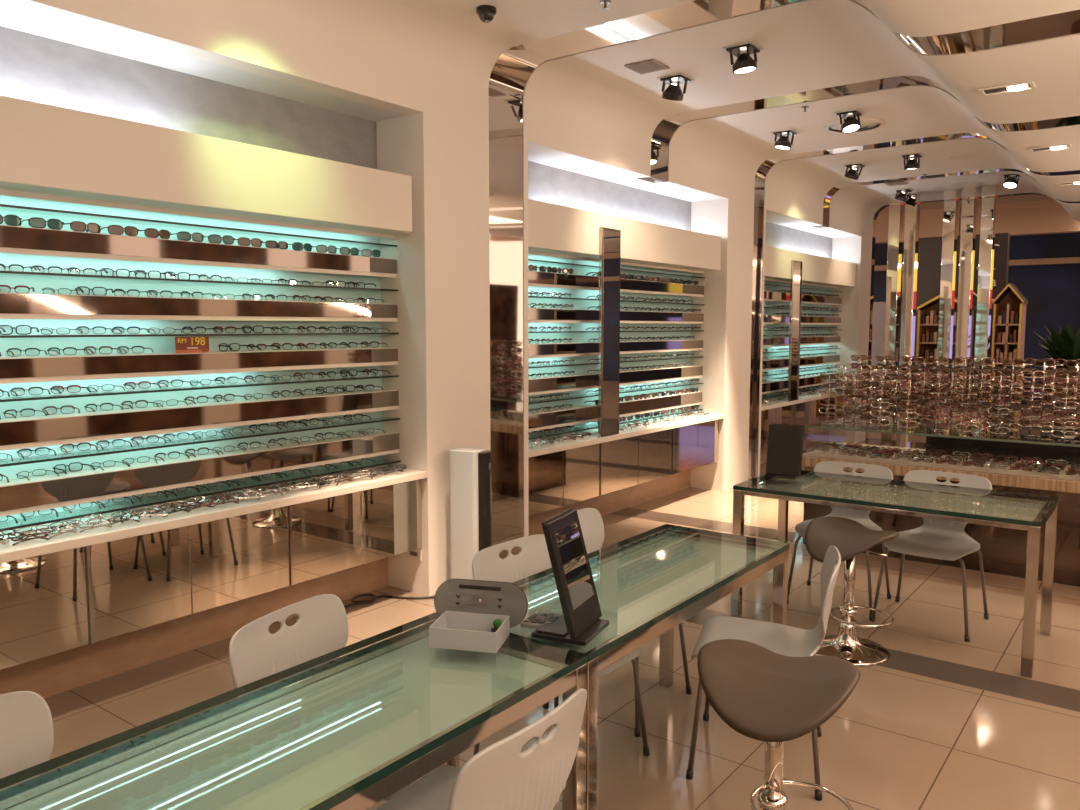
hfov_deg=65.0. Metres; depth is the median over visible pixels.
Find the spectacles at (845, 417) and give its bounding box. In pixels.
[843,417,866,423]
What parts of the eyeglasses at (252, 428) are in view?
frame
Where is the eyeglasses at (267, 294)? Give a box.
[265,294,294,300]
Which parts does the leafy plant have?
pot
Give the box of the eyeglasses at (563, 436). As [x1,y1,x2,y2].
[561,436,575,441]
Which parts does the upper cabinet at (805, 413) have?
door, door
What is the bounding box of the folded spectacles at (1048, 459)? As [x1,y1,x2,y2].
[1045,459,1068,465]
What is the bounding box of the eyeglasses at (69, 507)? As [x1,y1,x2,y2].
[63,502,100,512]
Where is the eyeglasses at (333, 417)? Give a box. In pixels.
[323,417,350,423]
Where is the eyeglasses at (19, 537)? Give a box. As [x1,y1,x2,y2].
[0,532,23,540]
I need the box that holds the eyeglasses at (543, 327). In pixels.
[530,326,551,330]
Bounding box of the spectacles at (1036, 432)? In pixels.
[1018,428,1044,435]
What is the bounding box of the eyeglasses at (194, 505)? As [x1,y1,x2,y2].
[170,501,198,510]
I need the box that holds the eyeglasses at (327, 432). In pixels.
[315,432,343,439]
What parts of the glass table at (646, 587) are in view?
leg, rail, leg, rail, under panel, leg, rail, rail, leg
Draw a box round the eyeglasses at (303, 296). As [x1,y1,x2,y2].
[292,295,322,300]
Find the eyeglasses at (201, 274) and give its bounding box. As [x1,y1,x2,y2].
[199,274,232,280]
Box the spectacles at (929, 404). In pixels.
[927,404,951,410]
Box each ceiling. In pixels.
[0,0,1079,130]
[523,0,1079,177]
[654,85,1079,205]
[764,138,1079,225]
[818,171,1079,238]
[880,194,1052,212]
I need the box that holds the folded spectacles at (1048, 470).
[1037,467,1059,473]
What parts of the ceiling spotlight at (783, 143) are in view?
plate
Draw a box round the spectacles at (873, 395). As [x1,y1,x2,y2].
[871,393,893,398]
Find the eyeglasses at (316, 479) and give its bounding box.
[303,479,324,488]
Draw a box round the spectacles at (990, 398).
[988,398,1013,404]
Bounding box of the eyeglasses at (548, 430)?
[540,429,551,434]
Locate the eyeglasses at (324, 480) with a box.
[318,479,330,488]
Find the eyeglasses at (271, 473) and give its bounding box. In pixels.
[250,473,281,481]
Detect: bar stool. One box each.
[697,639,859,809]
[805,516,898,665]
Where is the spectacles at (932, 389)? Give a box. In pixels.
[928,386,951,392]
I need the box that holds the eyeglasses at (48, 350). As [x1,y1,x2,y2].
[47,347,88,355]
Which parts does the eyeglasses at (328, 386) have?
frame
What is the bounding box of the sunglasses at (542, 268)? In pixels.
[538,266,552,271]
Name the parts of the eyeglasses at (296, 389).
frame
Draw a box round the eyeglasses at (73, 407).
[42,405,79,414]
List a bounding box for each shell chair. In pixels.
[0,691,53,790]
[229,594,455,809]
[375,688,586,809]
[472,534,649,755]
[543,508,691,736]
[686,546,840,800]
[787,461,892,619]
[870,470,991,641]
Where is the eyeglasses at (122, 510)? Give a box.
[110,510,131,522]
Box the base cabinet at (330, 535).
[287,479,421,585]
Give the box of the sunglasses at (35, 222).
[19,217,63,229]
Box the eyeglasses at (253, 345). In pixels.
[246,344,279,350]
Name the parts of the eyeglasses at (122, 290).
frame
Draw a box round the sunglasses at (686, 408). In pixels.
[675,406,691,410]
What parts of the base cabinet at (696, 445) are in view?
edge pull, door, door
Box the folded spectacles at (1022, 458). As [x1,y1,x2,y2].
[1020,457,1041,460]
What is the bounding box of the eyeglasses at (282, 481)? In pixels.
[275,481,288,488]
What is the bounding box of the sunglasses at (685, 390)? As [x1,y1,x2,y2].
[683,388,691,392]
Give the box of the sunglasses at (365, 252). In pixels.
[351,249,380,256]
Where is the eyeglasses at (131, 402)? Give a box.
[121,400,158,408]
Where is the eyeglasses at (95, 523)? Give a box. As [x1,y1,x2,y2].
[87,516,114,524]
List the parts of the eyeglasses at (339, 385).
frame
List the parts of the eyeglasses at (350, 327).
frame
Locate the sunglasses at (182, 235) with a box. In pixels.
[170,231,203,241]
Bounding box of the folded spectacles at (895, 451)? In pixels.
[881,449,898,453]
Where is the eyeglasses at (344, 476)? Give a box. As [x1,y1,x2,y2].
[335,476,351,485]
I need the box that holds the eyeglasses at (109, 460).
[90,460,128,470]
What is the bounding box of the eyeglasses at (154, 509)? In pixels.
[134,505,160,516]
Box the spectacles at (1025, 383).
[1021,380,1046,386]
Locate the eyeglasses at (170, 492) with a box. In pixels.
[163,486,199,495]
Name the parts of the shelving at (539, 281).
glass rail, glass rail, glass rail, glass rail, glass rail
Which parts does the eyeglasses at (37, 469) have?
frame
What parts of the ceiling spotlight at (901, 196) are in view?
plate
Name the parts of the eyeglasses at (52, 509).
frame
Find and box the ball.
[493,619,501,627]
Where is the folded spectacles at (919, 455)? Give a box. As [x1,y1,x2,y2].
[919,455,936,460]
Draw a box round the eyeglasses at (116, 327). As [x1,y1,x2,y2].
[112,326,148,333]
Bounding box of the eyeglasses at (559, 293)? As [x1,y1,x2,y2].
[541,292,561,296]
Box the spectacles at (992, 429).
[986,426,1012,433]
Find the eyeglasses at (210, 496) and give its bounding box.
[197,496,219,505]
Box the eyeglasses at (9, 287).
[0,285,34,292]
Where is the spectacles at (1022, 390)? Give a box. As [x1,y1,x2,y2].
[1020,390,1046,396]
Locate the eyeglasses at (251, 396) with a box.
[244,393,275,399]
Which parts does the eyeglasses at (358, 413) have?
frame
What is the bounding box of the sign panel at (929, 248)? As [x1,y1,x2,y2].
[913,233,1009,417]
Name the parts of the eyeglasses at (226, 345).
frame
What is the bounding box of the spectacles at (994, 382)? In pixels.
[989,379,1014,385]
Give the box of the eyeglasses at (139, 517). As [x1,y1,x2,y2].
[107,515,140,525]
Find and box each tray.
[536,614,568,635]
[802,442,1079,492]
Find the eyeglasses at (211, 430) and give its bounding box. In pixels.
[192,430,224,438]
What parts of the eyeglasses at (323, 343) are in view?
frame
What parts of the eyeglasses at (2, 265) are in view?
frame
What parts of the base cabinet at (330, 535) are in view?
edge pull, door, door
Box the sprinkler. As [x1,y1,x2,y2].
[600,0,610,9]
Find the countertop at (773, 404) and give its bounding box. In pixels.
[761,388,843,410]
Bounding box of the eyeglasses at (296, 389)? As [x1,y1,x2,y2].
[293,389,323,395]
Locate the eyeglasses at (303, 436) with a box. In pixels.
[290,436,318,443]
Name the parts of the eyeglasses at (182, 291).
frame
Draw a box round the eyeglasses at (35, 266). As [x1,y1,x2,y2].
[30,265,70,272]
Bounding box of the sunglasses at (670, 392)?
[667,390,675,394]
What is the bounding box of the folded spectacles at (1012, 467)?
[1010,465,1032,470]
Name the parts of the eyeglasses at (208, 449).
frame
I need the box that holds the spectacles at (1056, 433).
[1051,430,1077,437]
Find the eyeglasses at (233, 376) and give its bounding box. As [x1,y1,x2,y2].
[214,376,246,383]
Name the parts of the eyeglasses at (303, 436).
frame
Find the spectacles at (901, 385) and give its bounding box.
[899,385,922,391]
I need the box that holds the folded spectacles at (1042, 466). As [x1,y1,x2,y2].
[1037,465,1060,470]
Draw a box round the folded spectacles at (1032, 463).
[1015,462,1037,466]
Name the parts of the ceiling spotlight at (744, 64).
plate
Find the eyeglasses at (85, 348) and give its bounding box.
[84,346,121,354]
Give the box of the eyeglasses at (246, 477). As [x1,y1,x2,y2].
[226,477,259,484]
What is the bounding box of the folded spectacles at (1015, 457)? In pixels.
[996,455,1017,460]
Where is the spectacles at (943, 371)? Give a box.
[928,368,953,374]
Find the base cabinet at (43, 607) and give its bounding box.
[0,547,87,669]
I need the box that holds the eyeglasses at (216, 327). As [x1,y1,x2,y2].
[213,326,245,332]
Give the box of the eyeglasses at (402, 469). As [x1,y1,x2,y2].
[383,467,403,474]
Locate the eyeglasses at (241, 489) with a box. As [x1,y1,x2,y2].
[233,489,250,495]
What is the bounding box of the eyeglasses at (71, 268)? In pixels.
[67,267,106,274]
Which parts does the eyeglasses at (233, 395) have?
frame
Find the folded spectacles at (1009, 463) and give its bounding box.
[991,459,1011,465]
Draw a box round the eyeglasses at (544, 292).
[530,291,549,296]
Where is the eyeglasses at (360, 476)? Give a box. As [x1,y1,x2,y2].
[351,472,370,480]
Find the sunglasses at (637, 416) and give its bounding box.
[626,413,643,418]
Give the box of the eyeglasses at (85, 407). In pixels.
[84,403,122,411]
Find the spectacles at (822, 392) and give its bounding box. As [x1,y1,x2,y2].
[819,390,841,396]
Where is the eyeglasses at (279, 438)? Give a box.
[268,438,299,445]
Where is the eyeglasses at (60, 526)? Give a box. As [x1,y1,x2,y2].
[48,520,78,528]
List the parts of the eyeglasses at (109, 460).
frame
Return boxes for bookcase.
[914,295,975,420]
[988,283,1027,424]
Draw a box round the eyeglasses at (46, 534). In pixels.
[11,532,47,545]
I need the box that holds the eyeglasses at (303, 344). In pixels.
[297,343,326,348]
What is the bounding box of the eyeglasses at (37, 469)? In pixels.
[16,469,58,480]
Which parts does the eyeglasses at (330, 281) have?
frame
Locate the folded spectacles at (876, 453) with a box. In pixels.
[875,451,893,457]
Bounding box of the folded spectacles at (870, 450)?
[857,448,874,453]
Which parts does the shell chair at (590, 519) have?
leg, leg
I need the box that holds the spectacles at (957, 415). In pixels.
[956,415,980,421]
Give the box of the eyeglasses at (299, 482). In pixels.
[285,482,307,488]
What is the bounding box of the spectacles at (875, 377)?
[872,375,895,381]
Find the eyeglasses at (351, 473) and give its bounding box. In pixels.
[342,473,358,481]
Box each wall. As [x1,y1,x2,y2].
[0,5,848,237]
[0,26,831,258]
[376,112,490,595]
[523,141,528,536]
[690,199,753,490]
[758,209,765,476]
[829,237,871,442]
[873,232,1079,399]
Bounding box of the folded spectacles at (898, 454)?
[895,453,914,458]
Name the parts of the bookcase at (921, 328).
shelf, shelf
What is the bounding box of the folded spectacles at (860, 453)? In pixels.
[848,451,866,456]
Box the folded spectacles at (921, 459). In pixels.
[913,456,933,462]
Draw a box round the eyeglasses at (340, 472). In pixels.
[328,472,346,480]
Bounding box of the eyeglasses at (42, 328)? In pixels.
[40,328,81,334]
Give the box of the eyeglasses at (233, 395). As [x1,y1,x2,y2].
[213,394,247,401]
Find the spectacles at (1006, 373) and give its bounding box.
[989,370,1014,376]
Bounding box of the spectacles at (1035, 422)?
[1019,419,1044,425]
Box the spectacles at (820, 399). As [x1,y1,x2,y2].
[819,399,840,404]
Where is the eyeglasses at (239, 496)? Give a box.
[221,493,243,501]
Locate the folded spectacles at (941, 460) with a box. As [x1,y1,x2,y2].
[936,458,957,464]
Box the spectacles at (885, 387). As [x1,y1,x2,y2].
[871,384,894,390]
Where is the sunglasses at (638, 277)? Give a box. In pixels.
[626,275,643,279]
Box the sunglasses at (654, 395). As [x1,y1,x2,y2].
[650,392,659,397]
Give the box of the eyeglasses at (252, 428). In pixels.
[249,424,280,431]
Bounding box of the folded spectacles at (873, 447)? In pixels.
[862,446,879,449]
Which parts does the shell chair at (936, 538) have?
leg, leg, leg, leg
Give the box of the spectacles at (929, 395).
[927,395,951,401]
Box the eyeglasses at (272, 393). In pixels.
[271,390,302,397]
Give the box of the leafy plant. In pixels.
[1019,321,1079,425]
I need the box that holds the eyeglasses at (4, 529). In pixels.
[0,529,15,536]
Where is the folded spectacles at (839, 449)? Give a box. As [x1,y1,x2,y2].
[833,448,850,453]
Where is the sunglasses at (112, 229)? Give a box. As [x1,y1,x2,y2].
[99,225,138,235]
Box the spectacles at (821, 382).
[819,382,841,387]
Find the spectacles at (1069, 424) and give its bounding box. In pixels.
[1052,421,1078,427]
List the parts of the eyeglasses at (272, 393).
frame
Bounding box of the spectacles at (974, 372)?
[958,369,982,375]
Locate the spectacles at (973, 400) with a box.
[957,397,981,403]
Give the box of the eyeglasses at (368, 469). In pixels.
[358,469,376,474]
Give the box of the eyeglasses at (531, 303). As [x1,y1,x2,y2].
[529,303,541,307]
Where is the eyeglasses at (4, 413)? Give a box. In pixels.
[3,408,46,417]
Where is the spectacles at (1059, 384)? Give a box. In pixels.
[1054,381,1079,388]
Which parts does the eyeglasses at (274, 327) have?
frame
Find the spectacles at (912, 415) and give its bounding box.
[898,412,921,418]
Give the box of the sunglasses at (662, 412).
[660,409,668,414]
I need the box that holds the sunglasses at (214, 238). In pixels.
[204,234,234,244]
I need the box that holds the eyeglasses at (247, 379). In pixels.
[244,375,275,381]
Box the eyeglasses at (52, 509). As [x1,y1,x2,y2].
[20,508,58,520]
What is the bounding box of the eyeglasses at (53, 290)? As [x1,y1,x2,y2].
[41,288,83,293]
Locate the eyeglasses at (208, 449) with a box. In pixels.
[185,447,218,456]
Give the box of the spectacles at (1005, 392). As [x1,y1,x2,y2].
[988,389,1014,395]
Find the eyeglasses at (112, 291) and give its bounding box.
[75,286,113,295]
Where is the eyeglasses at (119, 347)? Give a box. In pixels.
[117,346,153,353]
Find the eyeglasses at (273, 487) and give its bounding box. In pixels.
[254,485,274,491]
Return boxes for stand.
[820,379,835,424]
[836,366,849,421]
[846,380,861,426]
[853,360,865,418]
[862,370,872,423]
[872,381,888,428]
[877,360,891,419]
[889,371,903,424]
[900,373,915,430]
[903,361,915,421]
[915,362,931,426]
[927,361,942,423]
[928,374,946,432]
[942,362,960,428]
[954,362,971,425]
[958,374,977,434]
[971,364,990,430]
[983,361,998,426]
[989,372,1008,436]
[1004,362,1020,432]
[1015,360,1031,427]
[1021,375,1041,438]
[1034,362,1053,434]
[1043,365,1063,428]
[1055,374,1075,440]
[1068,363,1079,436]
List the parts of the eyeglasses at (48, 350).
frame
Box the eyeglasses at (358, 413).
[343,413,370,420]
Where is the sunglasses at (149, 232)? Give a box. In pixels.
[139,228,170,238]
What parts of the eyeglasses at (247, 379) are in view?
frame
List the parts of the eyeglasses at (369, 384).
frame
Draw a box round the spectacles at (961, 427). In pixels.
[955,424,979,430]
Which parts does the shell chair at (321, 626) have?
leg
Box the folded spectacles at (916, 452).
[903,450,921,456]
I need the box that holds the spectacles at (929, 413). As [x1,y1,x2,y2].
[926,413,950,419]
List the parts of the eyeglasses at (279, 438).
frame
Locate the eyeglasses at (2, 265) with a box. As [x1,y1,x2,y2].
[0,263,36,271]
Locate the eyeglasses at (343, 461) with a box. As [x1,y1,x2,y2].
[325,461,353,468]
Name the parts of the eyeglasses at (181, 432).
frame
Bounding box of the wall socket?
[407,549,420,560]
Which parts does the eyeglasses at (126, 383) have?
frame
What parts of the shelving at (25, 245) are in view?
glass rail, glass rail, glass rail, glass rail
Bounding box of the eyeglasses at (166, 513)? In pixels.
[137,510,168,520]
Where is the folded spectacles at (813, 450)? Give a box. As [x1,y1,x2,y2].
[808,447,825,452]
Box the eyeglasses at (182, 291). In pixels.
[181,291,215,297]
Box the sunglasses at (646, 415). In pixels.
[644,412,652,417]
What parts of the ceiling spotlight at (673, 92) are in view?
plate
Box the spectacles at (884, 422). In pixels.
[870,419,892,425]
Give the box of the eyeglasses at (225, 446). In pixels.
[212,446,244,453]
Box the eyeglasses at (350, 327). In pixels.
[342,326,370,332]
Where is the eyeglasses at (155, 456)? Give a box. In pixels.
[154,451,189,460]
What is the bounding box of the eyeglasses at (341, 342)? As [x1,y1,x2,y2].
[340,342,367,347]
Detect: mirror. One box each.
[532,508,608,645]
[764,424,803,478]
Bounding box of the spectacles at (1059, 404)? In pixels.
[1053,401,1078,407]
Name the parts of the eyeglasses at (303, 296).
frame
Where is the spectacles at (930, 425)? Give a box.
[926,422,950,428]
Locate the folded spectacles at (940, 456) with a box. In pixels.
[922,452,941,457]
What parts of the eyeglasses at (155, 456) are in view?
frame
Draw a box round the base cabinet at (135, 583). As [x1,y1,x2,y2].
[84,506,288,643]
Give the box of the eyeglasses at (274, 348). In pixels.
[271,343,301,349]
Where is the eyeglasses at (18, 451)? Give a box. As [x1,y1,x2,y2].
[17,447,55,458]
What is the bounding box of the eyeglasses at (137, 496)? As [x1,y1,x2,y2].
[132,491,167,501]
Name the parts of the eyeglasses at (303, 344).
frame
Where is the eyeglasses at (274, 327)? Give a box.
[271,326,301,332]
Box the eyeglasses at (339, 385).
[336,385,364,391]
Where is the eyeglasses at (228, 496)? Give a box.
[209,492,230,498]
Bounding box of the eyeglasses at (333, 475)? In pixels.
[320,475,340,481]
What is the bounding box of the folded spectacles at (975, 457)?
[972,456,989,462]
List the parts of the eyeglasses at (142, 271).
frame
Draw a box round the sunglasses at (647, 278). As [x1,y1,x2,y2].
[635,276,652,280]
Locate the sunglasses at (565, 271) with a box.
[562,268,573,273]
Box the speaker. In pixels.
[449,447,491,579]
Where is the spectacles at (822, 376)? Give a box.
[819,374,841,379]
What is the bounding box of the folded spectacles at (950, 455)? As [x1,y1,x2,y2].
[945,454,964,459]
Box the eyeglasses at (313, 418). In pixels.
[298,418,327,425]
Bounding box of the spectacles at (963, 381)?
[958,378,982,384]
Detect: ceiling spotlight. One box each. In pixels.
[657,73,693,100]
[722,41,763,74]
[771,129,798,149]
[834,109,864,132]
[844,163,866,179]
[894,188,913,202]
[900,152,923,169]
[1002,174,1020,188]
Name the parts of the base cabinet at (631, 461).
edge pull, door, door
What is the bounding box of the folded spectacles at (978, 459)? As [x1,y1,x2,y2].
[965,457,986,463]
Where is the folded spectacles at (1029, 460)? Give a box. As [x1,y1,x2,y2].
[1021,459,1042,464]
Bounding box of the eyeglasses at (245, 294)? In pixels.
[242,293,274,299]
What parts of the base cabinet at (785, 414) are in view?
door, door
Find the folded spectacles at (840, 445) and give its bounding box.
[838,445,855,450]
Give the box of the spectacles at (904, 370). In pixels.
[899,367,922,373]
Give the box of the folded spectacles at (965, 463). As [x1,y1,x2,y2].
[962,461,983,466]
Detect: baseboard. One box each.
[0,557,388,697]
[529,469,690,535]
[760,429,828,463]
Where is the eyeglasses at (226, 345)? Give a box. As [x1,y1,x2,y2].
[218,343,252,350]
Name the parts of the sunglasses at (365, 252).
frame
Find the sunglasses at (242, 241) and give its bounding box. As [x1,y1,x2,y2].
[234,237,262,246]
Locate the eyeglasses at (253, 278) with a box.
[251,278,282,282]
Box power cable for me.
[344,593,433,607]
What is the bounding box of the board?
[434,579,527,627]
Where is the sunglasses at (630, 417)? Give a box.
[623,415,632,420]
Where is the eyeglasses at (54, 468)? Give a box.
[53,462,94,473]
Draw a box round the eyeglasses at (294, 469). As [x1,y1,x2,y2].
[275,469,305,476]
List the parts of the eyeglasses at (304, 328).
frame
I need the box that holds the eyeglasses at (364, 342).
[361,341,387,347]
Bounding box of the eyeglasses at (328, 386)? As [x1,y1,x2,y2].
[315,386,344,393]
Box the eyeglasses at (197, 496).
[185,496,206,503]
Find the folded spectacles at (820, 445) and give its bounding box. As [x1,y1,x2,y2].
[819,444,836,448]
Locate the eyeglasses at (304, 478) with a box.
[292,478,314,486]
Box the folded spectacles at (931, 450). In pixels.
[927,449,946,454]
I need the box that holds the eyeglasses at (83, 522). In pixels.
[79,514,102,526]
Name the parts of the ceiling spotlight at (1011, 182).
plate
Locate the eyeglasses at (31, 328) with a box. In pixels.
[0,325,38,334]
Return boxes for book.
[921,348,926,358]
[922,334,925,341]
[925,350,930,357]
[926,316,929,323]
[926,332,931,341]
[930,311,935,323]
[930,334,933,341]
[933,332,937,341]
[934,315,938,323]
[953,313,956,323]
[996,349,1000,357]
[997,333,1001,341]
[998,316,1002,323]
[1002,332,1005,341]
[1003,311,1006,323]
[1009,335,1013,342]
[1009,352,1013,361]
[1010,311,1015,323]
[1013,330,1017,342]
[1013,349,1017,358]
[1015,314,1018,323]
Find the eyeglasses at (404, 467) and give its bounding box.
[389,464,406,469]
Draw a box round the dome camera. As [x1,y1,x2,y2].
[476,5,496,22]
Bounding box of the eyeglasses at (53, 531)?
[20,528,54,540]
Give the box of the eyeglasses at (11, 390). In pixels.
[10,387,49,395]
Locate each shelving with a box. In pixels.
[0,189,400,530]
[528,251,587,439]
[572,258,704,429]
[762,278,778,398]
[764,280,841,396]
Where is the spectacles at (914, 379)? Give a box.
[899,376,923,382]
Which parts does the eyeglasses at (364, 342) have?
frame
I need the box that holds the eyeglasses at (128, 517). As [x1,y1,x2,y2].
[120,511,142,523]
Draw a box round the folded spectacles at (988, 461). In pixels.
[985,461,1007,465]
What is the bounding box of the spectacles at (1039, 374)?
[1021,370,1046,377]
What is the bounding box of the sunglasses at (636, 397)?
[633,394,642,399]
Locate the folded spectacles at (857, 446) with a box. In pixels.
[843,444,860,448]
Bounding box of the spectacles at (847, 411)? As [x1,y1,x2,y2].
[844,409,867,414]
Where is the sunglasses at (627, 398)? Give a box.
[624,396,632,400]
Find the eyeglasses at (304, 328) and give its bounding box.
[298,326,327,332]
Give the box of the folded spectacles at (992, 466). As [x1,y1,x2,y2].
[988,463,1009,469]
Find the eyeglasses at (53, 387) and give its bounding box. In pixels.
[50,385,90,393]
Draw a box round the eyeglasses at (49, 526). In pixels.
[15,525,50,533]
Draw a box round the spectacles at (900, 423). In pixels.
[898,421,920,426]
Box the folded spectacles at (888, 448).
[883,447,901,452]
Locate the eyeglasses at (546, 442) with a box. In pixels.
[539,440,553,445]
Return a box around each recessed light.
[978,81,1035,95]
[1028,144,1071,152]
[1056,181,1079,185]
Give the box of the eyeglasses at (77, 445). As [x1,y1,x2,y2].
[60,442,97,452]
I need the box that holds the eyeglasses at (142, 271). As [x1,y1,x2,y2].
[134,270,171,277]
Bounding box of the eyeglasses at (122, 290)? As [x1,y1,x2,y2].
[114,289,151,295]
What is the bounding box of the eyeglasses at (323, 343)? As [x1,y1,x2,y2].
[320,342,348,348]
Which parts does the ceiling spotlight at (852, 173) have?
plate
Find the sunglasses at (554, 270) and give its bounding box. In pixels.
[546,267,561,272]
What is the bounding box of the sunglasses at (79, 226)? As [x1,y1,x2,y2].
[63,221,100,232]
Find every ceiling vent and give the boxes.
[624,59,669,74]
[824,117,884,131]
[884,181,907,185]
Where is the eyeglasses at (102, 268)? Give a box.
[101,268,136,276]
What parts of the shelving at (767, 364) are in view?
panel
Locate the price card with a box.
[175,336,208,352]
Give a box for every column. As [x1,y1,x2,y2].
[598,227,620,436]
[787,260,802,400]
[880,193,903,446]
[896,192,919,447]
[935,189,958,419]
[953,187,977,417]
[972,185,996,422]
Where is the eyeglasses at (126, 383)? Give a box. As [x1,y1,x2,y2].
[123,381,160,389]
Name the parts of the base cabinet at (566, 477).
door, door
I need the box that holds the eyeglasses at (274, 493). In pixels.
[256,490,277,500]
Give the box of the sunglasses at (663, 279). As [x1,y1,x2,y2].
[653,277,669,282]
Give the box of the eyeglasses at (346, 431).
[337,431,364,437]
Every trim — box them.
[489,0,1079,558]
[646,76,1079,181]
[748,133,1079,479]
[821,168,1079,227]
[865,193,1079,439]
[874,257,1079,270]
[875,200,1079,243]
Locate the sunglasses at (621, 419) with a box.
[619,416,625,421]
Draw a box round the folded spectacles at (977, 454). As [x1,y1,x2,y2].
[972,453,993,458]
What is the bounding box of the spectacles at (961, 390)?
[957,387,981,393]
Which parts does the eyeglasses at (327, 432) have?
frame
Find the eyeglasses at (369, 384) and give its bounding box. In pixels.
[356,384,383,390]
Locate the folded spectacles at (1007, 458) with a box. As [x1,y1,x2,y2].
[996,457,1016,462]
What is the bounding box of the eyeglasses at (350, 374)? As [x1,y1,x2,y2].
[340,369,368,376]
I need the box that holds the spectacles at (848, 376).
[845,374,868,380]
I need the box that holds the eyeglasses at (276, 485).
[264,485,288,493]
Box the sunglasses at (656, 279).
[644,277,660,281]
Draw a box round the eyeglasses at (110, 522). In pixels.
[78,521,111,532]
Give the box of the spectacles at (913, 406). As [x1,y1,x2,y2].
[898,403,921,409]
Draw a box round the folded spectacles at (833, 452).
[829,449,846,454]
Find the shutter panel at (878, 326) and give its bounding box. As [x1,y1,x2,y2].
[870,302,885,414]
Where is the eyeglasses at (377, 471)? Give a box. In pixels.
[370,470,383,478]
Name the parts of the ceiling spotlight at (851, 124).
plate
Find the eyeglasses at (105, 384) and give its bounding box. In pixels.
[87,384,124,391]
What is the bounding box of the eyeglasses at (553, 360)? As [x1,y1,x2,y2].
[543,360,563,364]
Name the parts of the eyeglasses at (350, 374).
frame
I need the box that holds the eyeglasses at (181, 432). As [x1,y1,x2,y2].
[163,432,196,441]
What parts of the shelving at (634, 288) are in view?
glass rail, glass rail, glass rail, glass rail, glass rail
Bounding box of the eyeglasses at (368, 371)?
[363,369,390,374]
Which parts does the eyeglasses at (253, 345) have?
frame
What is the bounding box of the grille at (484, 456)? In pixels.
[478,450,491,550]
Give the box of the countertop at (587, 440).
[528,412,723,456]
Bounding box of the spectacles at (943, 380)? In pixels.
[928,377,951,383]
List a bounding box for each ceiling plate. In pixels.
[932,182,985,189]
[950,155,975,159]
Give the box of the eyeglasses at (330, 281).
[326,280,354,286]
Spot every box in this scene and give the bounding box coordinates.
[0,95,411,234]
[429,611,509,652]
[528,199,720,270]
[765,246,855,286]
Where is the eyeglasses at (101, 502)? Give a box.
[96,497,133,507]
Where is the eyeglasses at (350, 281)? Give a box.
[347,281,375,287]
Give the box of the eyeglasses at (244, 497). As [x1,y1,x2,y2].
[232,493,259,499]
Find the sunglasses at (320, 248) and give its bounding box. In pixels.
[313,245,336,253]
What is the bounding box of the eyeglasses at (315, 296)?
[314,296,343,301]
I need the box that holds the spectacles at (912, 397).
[898,394,922,400]
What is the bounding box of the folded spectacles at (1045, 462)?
[1042,462,1065,468]
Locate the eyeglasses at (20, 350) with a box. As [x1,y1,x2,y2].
[6,348,46,356]
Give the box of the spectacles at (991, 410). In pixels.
[987,407,1012,414]
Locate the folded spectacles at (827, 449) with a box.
[813,446,829,451]
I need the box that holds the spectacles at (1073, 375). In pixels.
[1055,371,1079,378]
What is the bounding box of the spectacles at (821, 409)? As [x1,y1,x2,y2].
[818,407,841,413]
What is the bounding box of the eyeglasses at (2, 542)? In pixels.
[0,538,8,544]
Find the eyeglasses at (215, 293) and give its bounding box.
[212,293,244,298]
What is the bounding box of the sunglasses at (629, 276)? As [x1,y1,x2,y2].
[626,274,633,279]
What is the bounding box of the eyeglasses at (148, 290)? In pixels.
[146,290,182,296]
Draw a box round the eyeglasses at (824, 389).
[762,386,845,403]
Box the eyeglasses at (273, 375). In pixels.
[271,375,300,380]
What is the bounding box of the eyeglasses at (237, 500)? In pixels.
[211,497,238,506]
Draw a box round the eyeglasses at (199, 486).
[196,481,230,490]
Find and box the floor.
[39,397,1079,809]
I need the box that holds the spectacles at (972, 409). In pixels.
[956,406,980,412]
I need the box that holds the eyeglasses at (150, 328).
[148,328,181,333]
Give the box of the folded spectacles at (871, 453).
[870,453,889,458]
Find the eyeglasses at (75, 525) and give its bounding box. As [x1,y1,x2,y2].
[55,521,81,531]
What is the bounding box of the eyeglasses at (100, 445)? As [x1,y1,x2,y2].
[96,439,131,448]
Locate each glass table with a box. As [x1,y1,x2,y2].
[0,613,587,809]
[436,524,788,809]
[731,470,1058,678]
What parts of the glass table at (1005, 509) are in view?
leg, rail, leg, rail, under panel, glass, rail, leg, rail, leg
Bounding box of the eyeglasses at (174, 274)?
[164,271,199,279]
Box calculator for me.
[520,609,562,628]
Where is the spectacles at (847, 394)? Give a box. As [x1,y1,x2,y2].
[845,392,867,397]
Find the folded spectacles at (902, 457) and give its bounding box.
[892,455,911,460]
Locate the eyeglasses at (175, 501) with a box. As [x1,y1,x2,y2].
[161,501,185,511]
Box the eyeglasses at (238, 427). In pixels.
[222,427,253,435]
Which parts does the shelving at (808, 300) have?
glass rail, glass rail, glass rail, glass rail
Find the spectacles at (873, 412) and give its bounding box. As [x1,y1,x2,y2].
[870,410,893,416]
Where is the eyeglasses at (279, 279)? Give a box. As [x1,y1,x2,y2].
[278,279,308,283]
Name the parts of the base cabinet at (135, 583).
edge pull, door, door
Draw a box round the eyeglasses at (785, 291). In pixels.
[762,288,838,397]
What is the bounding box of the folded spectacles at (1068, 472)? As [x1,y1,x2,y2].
[1065,469,1079,474]
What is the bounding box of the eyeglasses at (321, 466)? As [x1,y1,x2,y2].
[300,466,328,472]
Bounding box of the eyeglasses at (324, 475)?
[312,475,331,481]
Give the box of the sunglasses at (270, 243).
[262,240,288,248]

